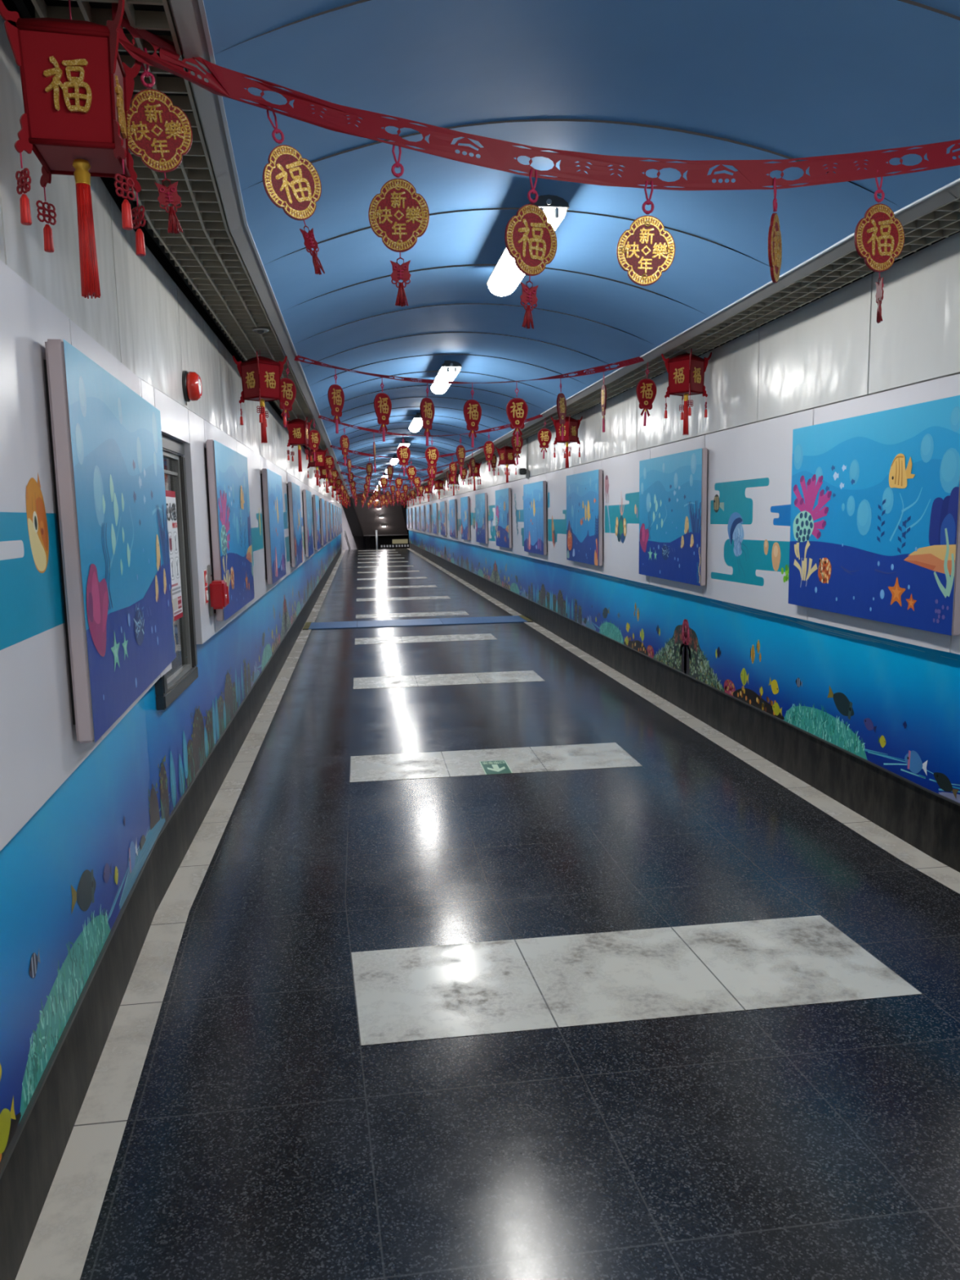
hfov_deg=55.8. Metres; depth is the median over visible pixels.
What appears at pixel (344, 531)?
wall handrail
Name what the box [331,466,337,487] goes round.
ornament
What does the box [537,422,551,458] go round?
ornament
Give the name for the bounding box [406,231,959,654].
wall
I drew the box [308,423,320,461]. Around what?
ornament
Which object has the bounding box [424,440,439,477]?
ornament
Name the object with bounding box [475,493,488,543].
canvas
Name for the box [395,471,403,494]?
ornament
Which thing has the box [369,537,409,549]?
beam
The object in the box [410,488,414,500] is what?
ornament
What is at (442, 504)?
canvas
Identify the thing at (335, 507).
canvas
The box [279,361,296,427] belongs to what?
ornament
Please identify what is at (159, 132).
medallion
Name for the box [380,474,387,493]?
ornament
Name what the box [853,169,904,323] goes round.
medallion
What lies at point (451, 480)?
lantern
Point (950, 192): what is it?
trim
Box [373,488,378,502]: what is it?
ornament
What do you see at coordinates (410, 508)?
canvas
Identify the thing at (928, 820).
baseboard
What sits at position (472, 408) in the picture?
ornament
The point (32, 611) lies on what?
print
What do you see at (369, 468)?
ornament
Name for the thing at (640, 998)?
floor
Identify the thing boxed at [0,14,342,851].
wall
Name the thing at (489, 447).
ornament
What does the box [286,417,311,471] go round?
lantern
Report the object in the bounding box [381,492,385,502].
ornament
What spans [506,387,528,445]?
ornament
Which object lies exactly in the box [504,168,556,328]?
medallion
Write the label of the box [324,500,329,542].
canvas
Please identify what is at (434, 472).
ornament
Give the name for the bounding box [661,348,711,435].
lantern
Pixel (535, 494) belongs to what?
canvas
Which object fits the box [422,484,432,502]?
lantern
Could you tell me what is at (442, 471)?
garland
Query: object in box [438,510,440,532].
print
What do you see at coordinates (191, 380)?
fire alarm
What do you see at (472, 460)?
ornament
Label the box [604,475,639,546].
print
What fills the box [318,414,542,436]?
garland
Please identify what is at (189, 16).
trim
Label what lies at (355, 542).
wall
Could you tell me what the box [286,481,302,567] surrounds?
canvas
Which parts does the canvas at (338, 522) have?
stretcher frame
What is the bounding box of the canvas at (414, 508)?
[413,506,416,529]
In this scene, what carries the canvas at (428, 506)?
attached to the wall at (829, 358)
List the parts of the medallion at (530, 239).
plate, hanging cord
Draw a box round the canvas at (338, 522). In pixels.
[337,506,339,533]
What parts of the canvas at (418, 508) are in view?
stretcher frame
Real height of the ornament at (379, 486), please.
0.438 m
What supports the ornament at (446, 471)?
hanging from the garland at (338, 462)
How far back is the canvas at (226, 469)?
5.18 m
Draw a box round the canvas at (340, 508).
[340,508,342,532]
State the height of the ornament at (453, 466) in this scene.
0.437 m
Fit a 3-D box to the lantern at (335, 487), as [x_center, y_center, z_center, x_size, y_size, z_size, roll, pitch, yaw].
[-3.921,-4.127,24.821,0.242,0.642,0.242,4,10,36]
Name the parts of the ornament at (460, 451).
plate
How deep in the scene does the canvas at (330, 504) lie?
23.75 m
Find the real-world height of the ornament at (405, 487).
0.438 m
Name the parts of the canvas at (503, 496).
stretcher frame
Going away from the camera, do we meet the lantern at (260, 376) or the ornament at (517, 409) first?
the lantern at (260, 376)
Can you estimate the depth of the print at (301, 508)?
12.68 m
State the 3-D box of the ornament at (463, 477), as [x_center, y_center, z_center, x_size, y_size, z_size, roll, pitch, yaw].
[-0.324,-3.228,17.608,0.153,0.438,0.019,-1,8,-6]
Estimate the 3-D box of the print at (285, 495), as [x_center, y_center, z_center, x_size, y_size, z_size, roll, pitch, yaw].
[-2.071,-1.216,9.603,0.001,0.801,1.076,-2,8,-7]
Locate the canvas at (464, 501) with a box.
[460,496,471,540]
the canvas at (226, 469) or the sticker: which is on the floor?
the sticker
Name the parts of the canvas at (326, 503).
stretcher frame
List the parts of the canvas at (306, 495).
stretcher frame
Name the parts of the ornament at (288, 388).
hanging cord, plate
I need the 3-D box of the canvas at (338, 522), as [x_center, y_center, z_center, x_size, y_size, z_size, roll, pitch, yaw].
[-5.088,-4.279,32.496,0.057,0.950,1.420,-2,8,-7]
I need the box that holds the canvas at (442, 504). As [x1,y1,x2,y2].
[440,501,447,535]
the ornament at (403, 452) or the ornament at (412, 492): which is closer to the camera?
the ornament at (403, 452)
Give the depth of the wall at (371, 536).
61.15 m
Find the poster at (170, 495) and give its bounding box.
[164,489,182,621]
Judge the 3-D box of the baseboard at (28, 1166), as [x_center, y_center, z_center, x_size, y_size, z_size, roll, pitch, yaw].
[-2.944,-0.788,16.545,0.582,0.311,50.506,-2,8,-8]
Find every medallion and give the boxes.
[126,48,192,234]
[262,107,324,275]
[368,145,429,306]
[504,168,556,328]
[616,180,675,285]
[768,177,782,283]
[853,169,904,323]
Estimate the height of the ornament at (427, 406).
0.438 m
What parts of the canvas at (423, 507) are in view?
stretcher frame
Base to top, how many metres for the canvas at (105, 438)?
0.950 m
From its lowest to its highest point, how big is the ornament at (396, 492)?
0.438 m
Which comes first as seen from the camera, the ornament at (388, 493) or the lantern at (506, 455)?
the lantern at (506, 455)
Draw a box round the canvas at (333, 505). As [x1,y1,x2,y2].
[332,504,335,537]
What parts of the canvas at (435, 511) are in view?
stretcher frame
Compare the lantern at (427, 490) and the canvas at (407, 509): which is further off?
the canvas at (407, 509)
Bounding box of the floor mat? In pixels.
[302,614,533,630]
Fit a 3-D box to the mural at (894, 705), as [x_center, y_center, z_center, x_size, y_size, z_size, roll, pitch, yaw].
[-0.506,-2.270,23.544,0.201,0.655,46.200,-2,8,-7]
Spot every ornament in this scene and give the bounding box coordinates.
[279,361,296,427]
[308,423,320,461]
[324,449,333,477]
[327,373,344,433]
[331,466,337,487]
[336,475,342,493]
[339,423,349,466]
[340,482,344,496]
[342,487,346,499]
[346,454,351,480]
[347,471,353,488]
[350,487,355,498]
[351,480,355,494]
[362,493,367,502]
[364,483,369,497]
[365,457,373,484]
[365,475,369,492]
[373,375,391,441]
[373,436,376,472]
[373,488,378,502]
[377,480,380,498]
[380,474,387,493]
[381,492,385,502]
[386,460,393,487]
[386,487,390,500]
[390,482,395,498]
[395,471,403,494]
[395,490,400,502]
[396,435,410,475]
[400,490,404,502]
[402,479,408,497]
[406,457,416,487]
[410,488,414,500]
[413,474,420,493]
[419,380,434,446]
[419,485,423,497]
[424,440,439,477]
[426,466,436,486]
[427,480,434,493]
[429,478,434,491]
[443,473,445,491]
[446,471,448,488]
[448,453,457,483]
[456,438,465,475]
[459,466,466,484]
[463,382,481,447]
[470,450,475,479]
[483,434,494,471]
[490,453,497,475]
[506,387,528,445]
[511,430,522,464]
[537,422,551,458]
[556,378,566,440]
[600,368,606,432]
[635,361,656,426]
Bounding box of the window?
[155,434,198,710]
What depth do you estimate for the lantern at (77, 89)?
1.81 m
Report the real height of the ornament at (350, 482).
0.437 m
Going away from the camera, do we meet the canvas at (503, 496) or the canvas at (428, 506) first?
the canvas at (503, 496)
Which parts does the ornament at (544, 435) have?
plate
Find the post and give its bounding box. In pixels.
[375,529,377,549]
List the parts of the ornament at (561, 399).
plate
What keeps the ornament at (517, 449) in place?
hanging from the garland at (502, 427)
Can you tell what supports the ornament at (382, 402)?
hanging from the garland at (629, 362)
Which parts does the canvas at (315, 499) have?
stretcher frame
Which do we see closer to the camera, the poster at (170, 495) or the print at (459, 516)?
the poster at (170, 495)
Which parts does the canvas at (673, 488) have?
stretcher frame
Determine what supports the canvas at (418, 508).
attached to the wall at (829, 358)
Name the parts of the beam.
lit panel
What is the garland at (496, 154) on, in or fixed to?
hanging from the ceiling at (792, 78)
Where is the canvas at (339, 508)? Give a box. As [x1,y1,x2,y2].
[338,507,341,533]
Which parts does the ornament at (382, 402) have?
plate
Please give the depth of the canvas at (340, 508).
37.27 m
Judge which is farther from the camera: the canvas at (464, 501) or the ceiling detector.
the canvas at (464, 501)
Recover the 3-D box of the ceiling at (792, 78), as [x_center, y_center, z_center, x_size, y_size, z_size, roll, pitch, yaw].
[-1.368,-3.766,18.698,4.190,0.370,55.104,-2,8,-7]
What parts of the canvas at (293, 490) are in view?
stretcher frame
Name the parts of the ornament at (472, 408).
plate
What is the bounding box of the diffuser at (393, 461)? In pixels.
[390,458,398,465]
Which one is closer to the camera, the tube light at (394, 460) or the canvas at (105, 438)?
the canvas at (105, 438)
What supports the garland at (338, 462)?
hanging from the ceiling at (792, 78)
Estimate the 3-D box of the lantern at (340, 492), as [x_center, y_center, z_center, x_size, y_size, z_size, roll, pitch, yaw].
[-4.442,-4.651,28.737,0.242,0.642,0.242,3,9,26]
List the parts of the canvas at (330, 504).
stretcher frame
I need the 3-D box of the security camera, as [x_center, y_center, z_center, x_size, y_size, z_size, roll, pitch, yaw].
[0.625,-2.565,12.836,0.160,0.560,0.162,-2,8,-7]
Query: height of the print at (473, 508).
0.710 m
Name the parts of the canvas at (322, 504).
stretcher frame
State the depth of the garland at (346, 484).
29.08 m
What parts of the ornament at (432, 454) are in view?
plate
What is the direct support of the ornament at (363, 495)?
hanging from the garland at (346, 484)
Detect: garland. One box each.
[111,2,959,191]
[294,355,644,383]
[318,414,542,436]
[329,444,484,458]
[336,461,457,471]
[341,470,443,480]
[343,477,429,487]
[346,484,421,491]
[347,487,413,493]
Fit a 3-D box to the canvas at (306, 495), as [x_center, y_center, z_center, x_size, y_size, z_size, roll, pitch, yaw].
[-2.571,-1.748,13.579,0.058,0.950,1.420,-2,8,-7]
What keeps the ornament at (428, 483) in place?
hanging from the garland at (442, 471)
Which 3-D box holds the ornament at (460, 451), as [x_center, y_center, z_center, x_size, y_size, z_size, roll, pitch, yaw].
[-0.206,-1.995,9.780,0.019,0.438,0.153,5,10,36]
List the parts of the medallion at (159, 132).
hanging cord, plate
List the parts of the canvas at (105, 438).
stretcher frame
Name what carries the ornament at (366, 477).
hanging from the garland at (338, 462)
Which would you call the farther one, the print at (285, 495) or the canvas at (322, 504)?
the canvas at (322, 504)
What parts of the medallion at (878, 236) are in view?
plate, hanging cord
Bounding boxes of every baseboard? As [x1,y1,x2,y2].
[0,546,342,1279]
[408,542,959,872]
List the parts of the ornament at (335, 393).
plate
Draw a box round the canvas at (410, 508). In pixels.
[408,507,413,528]
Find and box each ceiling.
[1,0,959,496]
[341,487,408,536]
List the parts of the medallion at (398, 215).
hanging cord, plate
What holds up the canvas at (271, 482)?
attached to the wall at (142, 329)
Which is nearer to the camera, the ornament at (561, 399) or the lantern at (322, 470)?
the ornament at (561, 399)
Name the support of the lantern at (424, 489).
hanging from the ceiling at (792, 78)
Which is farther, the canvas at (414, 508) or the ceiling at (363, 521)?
the ceiling at (363, 521)
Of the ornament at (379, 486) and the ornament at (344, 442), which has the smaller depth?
the ornament at (344, 442)
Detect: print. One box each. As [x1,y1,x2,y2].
[0,472,65,650]
[250,507,263,566]
[283,493,289,562]
[300,506,304,546]
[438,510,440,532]
[457,505,461,533]
[470,499,475,529]
[488,505,495,541]
[514,493,524,546]
[547,492,566,546]
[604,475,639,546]
[710,477,791,586]
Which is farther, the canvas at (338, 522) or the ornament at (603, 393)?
the canvas at (338, 522)
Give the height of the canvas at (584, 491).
0.950 m
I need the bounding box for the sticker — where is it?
[479,760,512,774]
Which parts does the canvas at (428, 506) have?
stretcher frame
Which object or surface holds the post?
on the floor
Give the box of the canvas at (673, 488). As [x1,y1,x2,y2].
[639,448,707,586]
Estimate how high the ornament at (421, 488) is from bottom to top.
0.438 m
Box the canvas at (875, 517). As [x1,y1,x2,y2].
[787,395,959,635]
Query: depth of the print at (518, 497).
13.82 m
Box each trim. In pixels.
[168,0,351,497]
[404,177,959,493]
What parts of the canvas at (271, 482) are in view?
stretcher frame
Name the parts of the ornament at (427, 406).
plate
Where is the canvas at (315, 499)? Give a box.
[311,494,320,550]
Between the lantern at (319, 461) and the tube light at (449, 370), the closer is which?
the tube light at (449, 370)
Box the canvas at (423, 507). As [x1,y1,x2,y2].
[421,505,426,531]
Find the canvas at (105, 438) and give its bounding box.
[43,338,176,743]
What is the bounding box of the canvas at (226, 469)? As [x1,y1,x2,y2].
[204,440,254,621]
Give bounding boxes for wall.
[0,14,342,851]
[340,500,370,553]
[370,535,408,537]
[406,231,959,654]
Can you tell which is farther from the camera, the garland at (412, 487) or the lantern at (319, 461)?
the garland at (412, 487)
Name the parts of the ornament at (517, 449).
plate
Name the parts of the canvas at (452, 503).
stretcher frame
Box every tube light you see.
[390,453,398,465]
[396,438,409,448]
[408,412,422,432]
[430,360,462,394]
[485,246,524,296]
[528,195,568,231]
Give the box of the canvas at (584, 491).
[566,469,603,565]
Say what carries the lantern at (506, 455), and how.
hanging from the ceiling at (792, 78)
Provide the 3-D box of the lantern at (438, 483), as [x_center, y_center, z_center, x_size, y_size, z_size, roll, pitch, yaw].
[-1.132,-4.214,25.075,0.242,0.642,0.242,-7,10,-38]
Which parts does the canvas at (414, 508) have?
stretcher frame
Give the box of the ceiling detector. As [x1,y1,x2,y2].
[252,327,268,333]
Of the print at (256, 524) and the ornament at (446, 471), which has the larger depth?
the ornament at (446, 471)
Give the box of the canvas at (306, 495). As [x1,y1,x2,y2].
[302,489,313,556]
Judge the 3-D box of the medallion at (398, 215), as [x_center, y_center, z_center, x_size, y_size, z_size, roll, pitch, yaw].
[-0.203,-1.040,2.276,0.152,0.392,0.013,-1,8,-2]
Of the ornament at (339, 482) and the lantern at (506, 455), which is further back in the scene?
the ornament at (339, 482)
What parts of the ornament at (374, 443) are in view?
plate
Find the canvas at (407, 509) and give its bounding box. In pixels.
[406,508,409,528]
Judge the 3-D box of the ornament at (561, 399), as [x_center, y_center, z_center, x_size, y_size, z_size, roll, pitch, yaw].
[0.569,-1.616,6.334,0.019,0.438,0.154,3,9,28]
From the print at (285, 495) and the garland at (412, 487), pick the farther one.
the garland at (412, 487)
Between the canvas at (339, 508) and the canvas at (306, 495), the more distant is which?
the canvas at (339, 508)
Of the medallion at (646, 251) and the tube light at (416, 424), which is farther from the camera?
the tube light at (416, 424)
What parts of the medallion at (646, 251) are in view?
plate, hanging cord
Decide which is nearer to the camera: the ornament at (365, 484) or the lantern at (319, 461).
the lantern at (319, 461)
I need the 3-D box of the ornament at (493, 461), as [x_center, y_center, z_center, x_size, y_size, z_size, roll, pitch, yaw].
[0.202,-2.710,13.736,0.019,0.438,0.153,6,10,40]
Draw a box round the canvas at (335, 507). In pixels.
[334,506,337,535]
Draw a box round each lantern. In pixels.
[0,0,146,298]
[232,351,287,443]
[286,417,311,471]
[304,448,327,485]
[319,463,334,493]
[328,478,337,497]
[331,480,342,501]
[335,490,344,503]
[415,488,424,503]
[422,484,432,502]
[434,478,444,499]
[448,471,459,495]
[466,462,481,490]
[495,446,516,482]
[551,413,582,468]
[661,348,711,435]
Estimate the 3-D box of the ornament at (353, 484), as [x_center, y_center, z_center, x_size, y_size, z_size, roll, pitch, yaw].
[-2.982,-3.629,21.253,0.153,0.438,0.019,2,8,15]
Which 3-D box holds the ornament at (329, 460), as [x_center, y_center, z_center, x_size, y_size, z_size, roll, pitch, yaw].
[-2.234,-2.621,13.417,0.154,0.438,0.019,-2,8,-4]
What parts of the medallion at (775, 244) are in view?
plate, hanging cord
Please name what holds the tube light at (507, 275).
hanging from the ceiling at (792, 78)
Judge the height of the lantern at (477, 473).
0.642 m
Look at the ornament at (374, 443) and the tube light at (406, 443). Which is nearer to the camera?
the ornament at (374, 443)
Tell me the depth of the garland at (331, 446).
13.52 m
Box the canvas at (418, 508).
[416,506,420,530]
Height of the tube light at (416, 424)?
0.198 m
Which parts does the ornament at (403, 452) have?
plate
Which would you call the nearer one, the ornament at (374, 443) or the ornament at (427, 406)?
the ornament at (427, 406)
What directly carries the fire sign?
attached to the wall at (142, 329)
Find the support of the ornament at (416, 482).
hanging from the garland at (338, 462)
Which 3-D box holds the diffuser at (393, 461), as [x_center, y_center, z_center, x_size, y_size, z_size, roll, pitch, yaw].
[-1.867,-3.889,19.839,0.156,0.062,1.252,-2,8,-7]
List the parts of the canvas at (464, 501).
stretcher frame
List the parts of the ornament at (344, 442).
plate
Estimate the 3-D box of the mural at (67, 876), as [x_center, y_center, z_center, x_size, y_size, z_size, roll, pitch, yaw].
[-3.516,-1.847,20.859,0.200,0.655,41.600,-2,8,-7]
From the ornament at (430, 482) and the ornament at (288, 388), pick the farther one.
the ornament at (430, 482)
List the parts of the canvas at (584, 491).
stretcher frame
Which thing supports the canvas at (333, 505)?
attached to the wall at (142, 329)
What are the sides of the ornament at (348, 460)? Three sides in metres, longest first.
0.438 x 0.153 x 0.019 m
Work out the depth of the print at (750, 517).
5.65 m
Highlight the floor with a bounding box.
[15,548,959,1279]
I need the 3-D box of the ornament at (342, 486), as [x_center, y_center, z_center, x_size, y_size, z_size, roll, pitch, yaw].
[-3.803,-4.177,25.050,0.019,0.438,0.153,5,10,37]
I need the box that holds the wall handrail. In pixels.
[344,530,351,549]
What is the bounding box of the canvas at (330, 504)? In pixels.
[328,502,333,539]
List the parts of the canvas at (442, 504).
stretcher frame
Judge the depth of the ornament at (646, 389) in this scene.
6.35 m
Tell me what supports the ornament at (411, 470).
hanging from the garland at (331, 446)
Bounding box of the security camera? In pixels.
[517,438,529,479]
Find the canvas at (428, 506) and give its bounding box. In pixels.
[426,504,431,532]
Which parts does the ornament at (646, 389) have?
plate, hanging cord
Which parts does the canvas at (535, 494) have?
stretcher frame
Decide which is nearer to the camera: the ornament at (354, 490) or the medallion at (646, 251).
the medallion at (646, 251)
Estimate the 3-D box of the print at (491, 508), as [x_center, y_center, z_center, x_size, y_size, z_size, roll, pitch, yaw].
[0.242,-2.119,16.479,0.001,0.654,1.270,-2,8,-7]
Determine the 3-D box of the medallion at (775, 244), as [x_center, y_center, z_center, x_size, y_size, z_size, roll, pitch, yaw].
[0.788,-1.089,2.418,0.014,0.259,0.152,3,9,26]
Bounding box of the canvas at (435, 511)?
[432,502,438,533]
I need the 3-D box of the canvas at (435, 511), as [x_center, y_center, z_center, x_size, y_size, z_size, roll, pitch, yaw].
[-1.405,-3.836,28.623,0.058,0.950,1.420,-2,8,-7]
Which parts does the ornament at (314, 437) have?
plate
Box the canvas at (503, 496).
[495,488,512,548]
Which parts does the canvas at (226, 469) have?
stretcher frame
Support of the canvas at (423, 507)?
attached to the wall at (829, 358)
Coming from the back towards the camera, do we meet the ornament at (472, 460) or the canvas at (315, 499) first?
the canvas at (315, 499)
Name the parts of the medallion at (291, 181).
hanging cord, plate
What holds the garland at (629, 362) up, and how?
hanging from the ceiling at (792, 78)
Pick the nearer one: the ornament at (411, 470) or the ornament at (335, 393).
the ornament at (335, 393)
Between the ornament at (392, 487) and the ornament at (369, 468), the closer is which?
the ornament at (369, 468)
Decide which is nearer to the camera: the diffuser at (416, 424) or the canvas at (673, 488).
the canvas at (673, 488)
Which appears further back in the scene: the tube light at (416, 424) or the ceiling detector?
the tube light at (416, 424)
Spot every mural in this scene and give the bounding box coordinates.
[0,533,341,1163]
[408,529,959,802]
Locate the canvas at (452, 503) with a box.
[448,498,457,537]
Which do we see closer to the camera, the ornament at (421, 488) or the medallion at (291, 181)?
the medallion at (291, 181)
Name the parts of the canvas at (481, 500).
stretcher frame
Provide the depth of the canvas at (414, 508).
38.89 m
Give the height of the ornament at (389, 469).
0.437 m
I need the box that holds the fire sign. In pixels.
[203,569,208,604]
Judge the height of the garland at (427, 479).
0.254 m
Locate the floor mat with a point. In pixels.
(463, 620)
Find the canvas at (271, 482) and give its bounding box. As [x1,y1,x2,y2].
[260,468,286,584]
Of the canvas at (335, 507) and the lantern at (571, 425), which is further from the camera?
the canvas at (335, 507)
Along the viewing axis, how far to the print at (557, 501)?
11.15 m
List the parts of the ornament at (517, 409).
plate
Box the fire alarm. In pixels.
[182,370,202,405]
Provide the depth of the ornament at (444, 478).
21.47 m
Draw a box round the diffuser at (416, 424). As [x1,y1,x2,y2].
[408,417,422,432]
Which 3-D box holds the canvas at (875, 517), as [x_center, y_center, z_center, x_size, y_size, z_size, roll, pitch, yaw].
[1.829,-0.582,4.302,0.058,0.950,1.420,-2,8,-7]
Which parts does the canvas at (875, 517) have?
stretcher frame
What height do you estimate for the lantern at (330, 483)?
0.642 m
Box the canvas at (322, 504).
[319,497,326,545]
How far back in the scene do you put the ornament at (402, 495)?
29.21 m
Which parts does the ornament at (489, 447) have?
plate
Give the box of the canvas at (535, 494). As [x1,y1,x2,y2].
[523,480,546,555]
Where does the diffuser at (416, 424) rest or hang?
attached to the tube light at (416, 424)
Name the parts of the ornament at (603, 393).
plate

